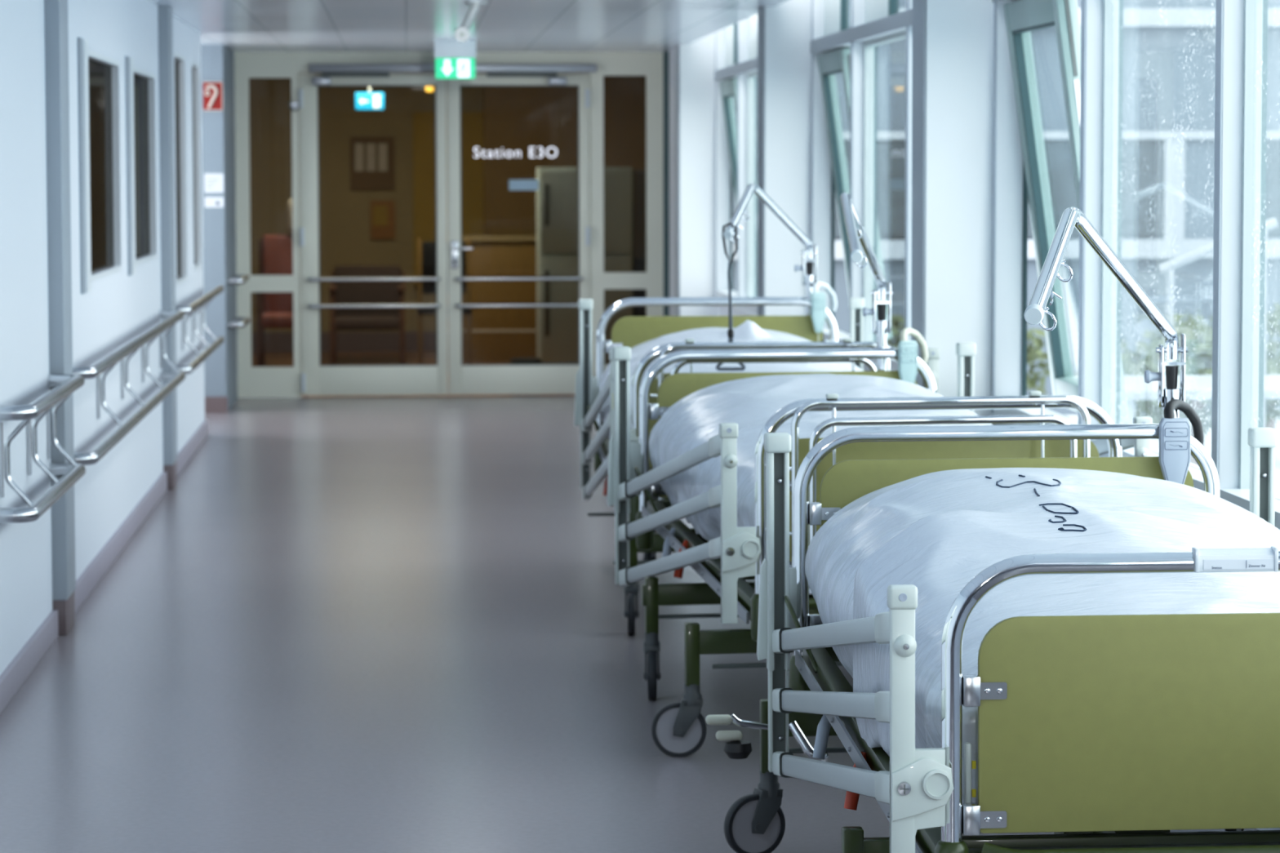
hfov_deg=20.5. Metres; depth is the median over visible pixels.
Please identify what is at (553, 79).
door closer
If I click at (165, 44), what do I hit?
pilaster
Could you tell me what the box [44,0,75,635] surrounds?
pilaster
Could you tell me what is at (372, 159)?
pinboard
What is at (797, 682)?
socket
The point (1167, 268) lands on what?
rail
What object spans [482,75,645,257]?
wall
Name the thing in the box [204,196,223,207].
notice sign
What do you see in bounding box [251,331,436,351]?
baseboard
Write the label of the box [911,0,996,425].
pier
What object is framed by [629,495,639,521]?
socket
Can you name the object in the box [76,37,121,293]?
window
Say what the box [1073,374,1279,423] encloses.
garden table
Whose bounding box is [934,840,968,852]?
socket
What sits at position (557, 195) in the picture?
cabinet
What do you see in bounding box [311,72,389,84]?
door closer
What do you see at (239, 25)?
ceiling
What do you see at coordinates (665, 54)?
trim
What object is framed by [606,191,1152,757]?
hospital bed
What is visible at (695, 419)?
bedding
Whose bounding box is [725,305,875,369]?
windowsill
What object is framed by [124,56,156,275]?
window
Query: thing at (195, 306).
handrail
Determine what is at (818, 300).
remote
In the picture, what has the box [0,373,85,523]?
handrail
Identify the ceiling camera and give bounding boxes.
[453,1,487,41]
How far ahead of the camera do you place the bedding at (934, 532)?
6.36 m
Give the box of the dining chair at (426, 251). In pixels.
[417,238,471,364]
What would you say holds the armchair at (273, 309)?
on the floor
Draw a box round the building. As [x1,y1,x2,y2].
[733,0,1279,415]
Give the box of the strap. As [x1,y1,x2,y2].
[715,222,745,370]
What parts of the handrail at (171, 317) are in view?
rail, rail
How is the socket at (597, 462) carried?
attached to the hospital bed at (631, 331)
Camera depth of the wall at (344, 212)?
28.83 m
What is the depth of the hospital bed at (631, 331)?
13.32 m
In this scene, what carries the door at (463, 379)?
in the wall at (217, 60)
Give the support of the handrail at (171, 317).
attached to the wall at (119, 307)
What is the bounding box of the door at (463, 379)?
[446,73,590,395]
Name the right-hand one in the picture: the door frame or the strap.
the strap
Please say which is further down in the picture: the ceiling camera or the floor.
the floor
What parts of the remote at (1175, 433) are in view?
button panel, button panel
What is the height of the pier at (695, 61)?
2.520 m
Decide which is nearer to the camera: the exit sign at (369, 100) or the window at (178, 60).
the window at (178, 60)
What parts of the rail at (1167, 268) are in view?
post, rail, post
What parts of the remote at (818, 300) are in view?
button panel, button panel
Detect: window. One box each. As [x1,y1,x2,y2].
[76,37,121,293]
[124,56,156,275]
[173,51,186,285]
[191,60,201,271]
[714,13,757,314]
[810,0,912,370]
[991,0,1279,529]
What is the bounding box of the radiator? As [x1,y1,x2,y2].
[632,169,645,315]
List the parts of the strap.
handle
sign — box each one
[203,81,222,110]
[204,173,223,192]
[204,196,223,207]
[355,86,384,110]
[370,200,395,239]
[434,40,475,78]
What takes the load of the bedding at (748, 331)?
on the hospital bed at (631, 331)
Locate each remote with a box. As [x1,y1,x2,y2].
[811,281,836,342]
[897,327,928,383]
[1158,399,1204,484]
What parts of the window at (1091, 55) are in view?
sash frame, rail, pane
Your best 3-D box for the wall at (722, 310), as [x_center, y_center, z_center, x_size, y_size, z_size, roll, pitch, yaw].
[1.457,0.595,7.776,0.085,0.670,31.200,0,4,-4]
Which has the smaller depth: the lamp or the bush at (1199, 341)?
the bush at (1199, 341)
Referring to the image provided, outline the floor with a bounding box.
[0,351,1259,852]
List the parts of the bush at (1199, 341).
stem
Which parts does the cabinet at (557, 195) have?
handle, handle, door, door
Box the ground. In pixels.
[1066,414,1279,496]
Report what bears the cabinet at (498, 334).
on the floor
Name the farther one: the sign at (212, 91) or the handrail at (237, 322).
the handrail at (237, 322)
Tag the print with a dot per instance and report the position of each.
(380, 212)
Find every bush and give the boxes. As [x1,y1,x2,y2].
[887,315,1050,394]
[1075,325,1279,465]
[1134,302,1279,428]
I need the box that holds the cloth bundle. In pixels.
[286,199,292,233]
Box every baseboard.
[0,419,208,713]
[204,396,227,413]
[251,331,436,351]
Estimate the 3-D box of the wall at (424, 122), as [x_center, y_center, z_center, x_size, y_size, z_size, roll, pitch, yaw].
[-1.562,-1.863,28.851,0.570,1.400,0.100,0,4,-4]
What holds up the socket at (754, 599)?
attached to the hospital bed at (725, 562)
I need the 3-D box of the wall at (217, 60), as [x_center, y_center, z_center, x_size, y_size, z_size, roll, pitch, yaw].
[-3.732,-1.267,22.356,2.285,2.270,1.630,0,4,-4]
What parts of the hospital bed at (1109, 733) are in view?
release lever, leg, rail post, mounting plate, brake rod, tilt lever, leg, emergency lever, rail post, headboard panel, headboard frame, mattress frame, frame, pole arm, footboard frame, footboard panel, locking knob, rail post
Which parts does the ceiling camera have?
arm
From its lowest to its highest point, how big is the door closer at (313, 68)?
0.054 m
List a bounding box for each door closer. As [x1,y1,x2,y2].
[309,63,596,72]
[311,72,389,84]
[486,72,566,84]
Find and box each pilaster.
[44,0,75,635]
[157,5,177,489]
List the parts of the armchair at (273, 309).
leg, leg, seat, backrest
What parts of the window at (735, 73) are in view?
panel, rail, sash frame, panel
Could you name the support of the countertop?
on the cabinet at (498, 334)
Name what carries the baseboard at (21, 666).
attached to the wall at (119, 307)
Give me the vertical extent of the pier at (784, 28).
2.520 m
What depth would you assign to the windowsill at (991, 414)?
11.19 m
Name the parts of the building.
cornice, window post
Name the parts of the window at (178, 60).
pane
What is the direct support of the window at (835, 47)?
in the wall at (722, 310)
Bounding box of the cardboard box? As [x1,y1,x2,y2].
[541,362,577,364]
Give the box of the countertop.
[462,235,536,241]
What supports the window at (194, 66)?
in the wall at (119, 307)
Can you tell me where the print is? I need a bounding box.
[373,205,387,225]
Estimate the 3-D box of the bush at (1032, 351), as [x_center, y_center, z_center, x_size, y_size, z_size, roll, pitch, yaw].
[2.080,-0.348,23.714,1.591,0.918,1.053,0,4,-4]
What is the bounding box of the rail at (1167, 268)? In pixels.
[1158,217,1278,427]
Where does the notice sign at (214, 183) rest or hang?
attached to the wall at (217, 60)
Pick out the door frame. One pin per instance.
(252, 381)
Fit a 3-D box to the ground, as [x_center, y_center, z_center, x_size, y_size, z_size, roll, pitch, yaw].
[19.470,-0.039,26.400,37.700,0.150,90.000,0,4,-4]
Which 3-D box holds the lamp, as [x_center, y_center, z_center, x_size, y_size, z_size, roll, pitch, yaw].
[-1.596,-2.752,26.824,0.070,0.430,0.070,0,4,-4]
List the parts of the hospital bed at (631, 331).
release lever, rail post, mounting plate, brake rod, emergency lever, rail post, mattress frame, brake rod, leg, frame, footboard panel, headboard panel, headboard frame, pole arm, footboard frame, locking knob, rail post, rail post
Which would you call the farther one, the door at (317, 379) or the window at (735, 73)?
the door at (317, 379)
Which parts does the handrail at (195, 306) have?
rail, rail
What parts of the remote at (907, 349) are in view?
button panel, button panel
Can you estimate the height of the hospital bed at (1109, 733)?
1.430 m
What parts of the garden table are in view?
leg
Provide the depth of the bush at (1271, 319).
21.82 m
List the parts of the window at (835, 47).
panel, sash frame, rail, panel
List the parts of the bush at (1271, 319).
stem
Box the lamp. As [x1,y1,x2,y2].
[425,86,434,92]
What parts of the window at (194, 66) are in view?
pane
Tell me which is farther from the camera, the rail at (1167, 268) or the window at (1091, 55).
the rail at (1167, 268)
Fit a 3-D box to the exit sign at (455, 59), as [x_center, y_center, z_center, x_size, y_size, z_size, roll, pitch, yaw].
[-1.090,-2.167,20.871,0.244,0.228,0.070,0,4,-4]
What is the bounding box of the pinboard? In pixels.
[350,136,395,189]
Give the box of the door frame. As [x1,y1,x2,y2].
[234,52,663,397]
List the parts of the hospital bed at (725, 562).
release lever, rail post, mounting plate, leg, tilt lever, emergency lever, leg, brake rod, mattress frame, frame, rail post, brake rod, headboard panel, headboard frame, pole arm, locking knob, footboard frame, footboard panel, rail post, rail post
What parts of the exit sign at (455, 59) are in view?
sign panel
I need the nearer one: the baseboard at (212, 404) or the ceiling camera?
the ceiling camera
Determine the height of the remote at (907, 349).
0.242 m
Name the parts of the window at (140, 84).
edge trim, pane, frame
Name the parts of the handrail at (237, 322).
rail, rail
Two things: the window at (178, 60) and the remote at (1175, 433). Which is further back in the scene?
the window at (178, 60)
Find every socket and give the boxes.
[593,450,602,472]
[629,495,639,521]
[751,593,759,641]
[789,654,810,690]
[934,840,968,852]
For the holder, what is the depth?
22.97 m
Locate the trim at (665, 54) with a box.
[662,51,669,315]
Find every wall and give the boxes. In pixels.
[0,0,204,675]
[200,44,237,410]
[248,78,482,332]
[413,111,484,284]
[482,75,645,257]
[668,48,675,315]
[718,306,1279,831]
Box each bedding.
[599,320,862,439]
[648,373,992,576]
[804,467,1279,803]
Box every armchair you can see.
[256,234,301,366]
[328,265,405,364]
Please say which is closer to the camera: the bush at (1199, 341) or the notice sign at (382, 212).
the bush at (1199, 341)
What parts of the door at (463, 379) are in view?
lock plate, lever handle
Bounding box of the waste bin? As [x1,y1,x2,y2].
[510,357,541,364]
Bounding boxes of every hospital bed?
[573,182,940,635]
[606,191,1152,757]
[705,206,1279,852]
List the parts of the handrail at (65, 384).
rail, rail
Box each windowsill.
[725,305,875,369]
[990,413,1020,425]
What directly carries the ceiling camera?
hanging from the ceiling
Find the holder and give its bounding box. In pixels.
[288,101,300,111]
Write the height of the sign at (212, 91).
0.176 m
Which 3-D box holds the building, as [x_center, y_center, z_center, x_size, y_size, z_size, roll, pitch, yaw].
[7.132,-3.464,29.296,13.900,6.400,6.120,0,4,-4]
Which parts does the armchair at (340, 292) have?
leg, armrest, leg, seat, backrest, leg, armrest, leg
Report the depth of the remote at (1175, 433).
7.62 m
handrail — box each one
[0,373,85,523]
[72,309,185,465]
[175,284,224,373]
[226,274,249,328]
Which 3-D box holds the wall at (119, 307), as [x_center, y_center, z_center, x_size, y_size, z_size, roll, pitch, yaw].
[-1.594,-0.065,5.909,0.120,2.270,27.980,0,4,-4]
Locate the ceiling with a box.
[150,0,787,52]
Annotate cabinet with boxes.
[447,235,536,361]
[535,167,632,364]
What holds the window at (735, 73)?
in the wall at (722, 310)
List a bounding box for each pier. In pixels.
[675,32,718,315]
[757,0,811,315]
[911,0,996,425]
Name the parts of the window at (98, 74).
edge trim, pane, frame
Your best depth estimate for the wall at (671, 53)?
22.77 m
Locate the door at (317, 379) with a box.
[298,73,448,395]
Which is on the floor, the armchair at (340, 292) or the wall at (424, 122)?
the armchair at (340, 292)

